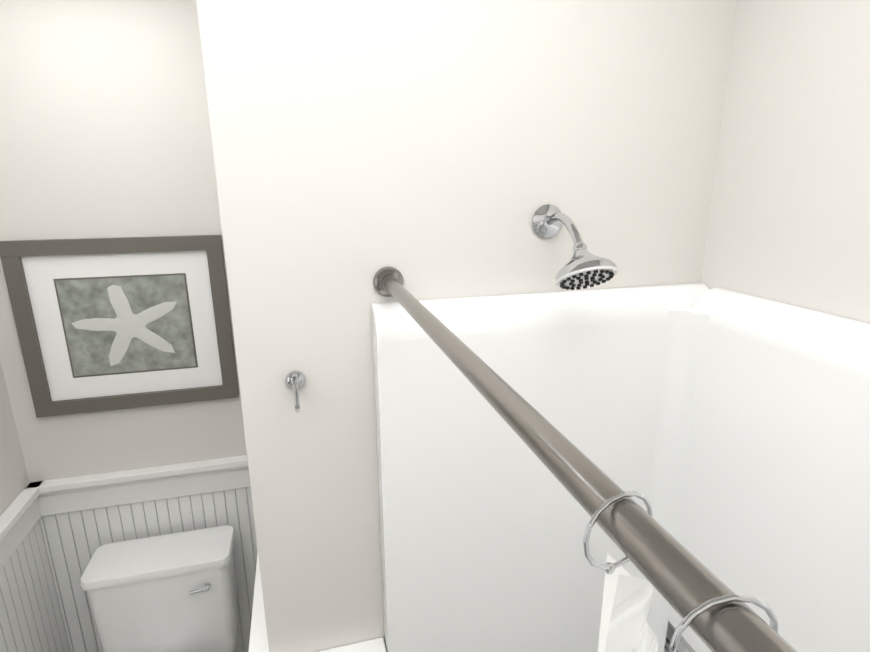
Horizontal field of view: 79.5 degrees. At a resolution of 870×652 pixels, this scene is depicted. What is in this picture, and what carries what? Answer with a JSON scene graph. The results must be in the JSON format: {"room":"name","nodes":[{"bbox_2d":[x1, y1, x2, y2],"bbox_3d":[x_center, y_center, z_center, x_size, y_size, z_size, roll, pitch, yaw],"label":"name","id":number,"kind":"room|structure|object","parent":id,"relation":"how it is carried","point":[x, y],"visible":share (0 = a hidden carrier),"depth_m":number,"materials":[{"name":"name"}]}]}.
{"room":"bathroom","nodes":[
{"label":"bathroom","id":0,"kind":"room"},
{"bbox_2d":[0,360,29,515],"bbox_3d":[-1.409,0.388,1.387,0.100,2.760,0.900,-4,16,-14],"label":"wall","id":1,"kind":"structure","parent":0,"point":[14,481],"depth_m":1.79,"materials":[{"name":"white paint"}]},
{"bbox_2d":[0,481,70,651],"bbox_3d":[-1.312,1.215,1.557,0.049,1.072,1.048,-4,16,-14],"label":"wainscoting","id":2,"kind":"structure","parent":1,"relation":"attached to","point":[31,617],"depth_m":1.81,"materials":[{"name":"white paint"}]},
{"bbox_2d":[0,0,246,481],"bbox_3d":[-1.065,0.226,1.973,1.075,2.760,0.100,-4,16,-14],"label":"wall","id":3,"kind":"structure","parent":0,"point":[105,130],"depth_m":1.71,"materials":[{"name":"white paint"}]},
{"bbox_2d":[0,235,238,417],"bbox_3d":[-1.074,-0.002,1.838,0.665,0.610,0.028,-4,16,-14],"label":"framed picture","id":4,"kind":"object","parent":3,"relation":"attached to","point":[104,324],"visible":0.98,"depth_m":1.83,"materials":[{"name":"grey wood"}]},
{"bbox_2d":[27,455,257,651],"bbox_3d":[-1.041,1.058,2.125,0.871,1.072,0.049,-4,16,-14],"label":"wainscoting","id":5,"kind":"structure","parent":3,"relation":"attached to","point":[83,518],"depth_m":2.02,"materials":[{"name":"white paint"}]},
{"bbox_2d":[196,0,736,651],"bbox_3d":[0.111,0.410,1.273,1.030,2.760,0.100,-4,16,-14],"label":"wall","id":6,"kind":"structure","parent":0,"point":[436,148],"depth_m":1.02,"materials":[{"name":"white paint"}]},
{"bbox_2d":[285,370,305,412],"bbox_3d":[-0.265,0.120,0.999,0.040,0.080,0.069,-4,16,-14],"label":"robe hook","id":7,"kind":"object","parent":6,"relation":"attached to","point":[295,380],"visible":0.98,"depth_m":1.02,"materials":[{"name":"silver metal"}]},
{"bbox_2d":[318,637,385,651],"bbox_3d":[-0.238,1.271,1.331,0.258,1.072,0.049,-4,16,-14],"label":"trim","id":8,"kind":"structure","parent":6,"relation":"attached to","point":[376,645],"depth_m":1.21,"materials":[{"name":"white paint"}]},
{"bbox_2d":[532,204,617,289],"bbox_3d":[0.259,-0.148,0.992,0.112,0.154,0.214,-4,16,-14],"label":"shower head","id":9,"kind":"object","parent":6,"relation":"attached to","point":[584,268],"visible":1,"depth_m":0.95},
{"bbox_2d":[700,0,869,323],"bbox_3d":[0.852,0.563,0.701,0.100,2.760,1.624,-4,16,-14],"label":"wall","id":10,"kind":"structure","parent":0,"point":[789,219],"depth_m":0.96,"materials":[{"name":"white paint"}]},
{"bbox_3d":[-0.734,1.929,1.121,3.160,0.080,2.724,-4,16,-14],"label":"floor","id":11,"kind":"structure","parent":0,"visible":0},
{"bbox_2d":[80,525,238,651],"bbox_3d":[-0.942,1.286,1.799,0.490,0.806,0.731,-4,16,-14],"label":"toilet","id":12,"kind":"object","parent":11,"relation":"on","point":[175,592],"visible":1,"depth_m":1.90,"materials":[{"name":"white ceramic"}]},
{"bbox_2d":[372,283,869,651],"bbox_3d":[0.444,1.029,0.662,0.769,1.885,1.518,-4,16,-14],"label":"shower","id":13,"kind":"object","parent":11,"relation":"on","point":[726,432],"visible":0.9,"depth_m":1.10,"materials":[{"name":"white plastic"}]},
{"bbox_3d":[-0.466,0.317,1.626,0.100,2.760,0.900,-4,16,-14],"label":"wall","id":14,"kind":"structure","parent":0,"visible":0},
{"bbox_2d":[248,553,268,651],"bbox_3d":[-0.515,1.155,1.759,0.049,1.072,1.048,-4,16,-14],"label":"trim","id":15,"kind":"structure","parent":14,"relation":"attached to","point":[258,641],"depth_m":1.28,"materials":[{"name":"white paint"}]},
{"bbox_3d":[-0.407,0.893,-0.478,3.160,2.760,0.100,-4,16,-14],"label":"wall","id":16,"kind":"structure","parent":0,"visible":0},
{"bbox_2d":[373,267,796,651],"bbox_3d":[0.103,0.106,0.318,0.060,0.060,1.521,-4,16,-14],"label":"rail","id":17,"kind":"object","parent":16,"relation":"attached to","point":[681,579],"visible":0.98,"depth_m":0.29,"materials":[{"name":"silver metal"}]},
{"bbox_2d":[583,491,777,651],"bbox_3d":[0.133,1.063,0.223,0.177,1.829,0.712,-4,16,-14],"label":"shower curtain","id":18,"kind":"object","parent":17,"relation":"hanging from","point":[624,625],"visible":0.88,"depth_m":0.32,"materials":[{"name":"fabric"}]}
]}

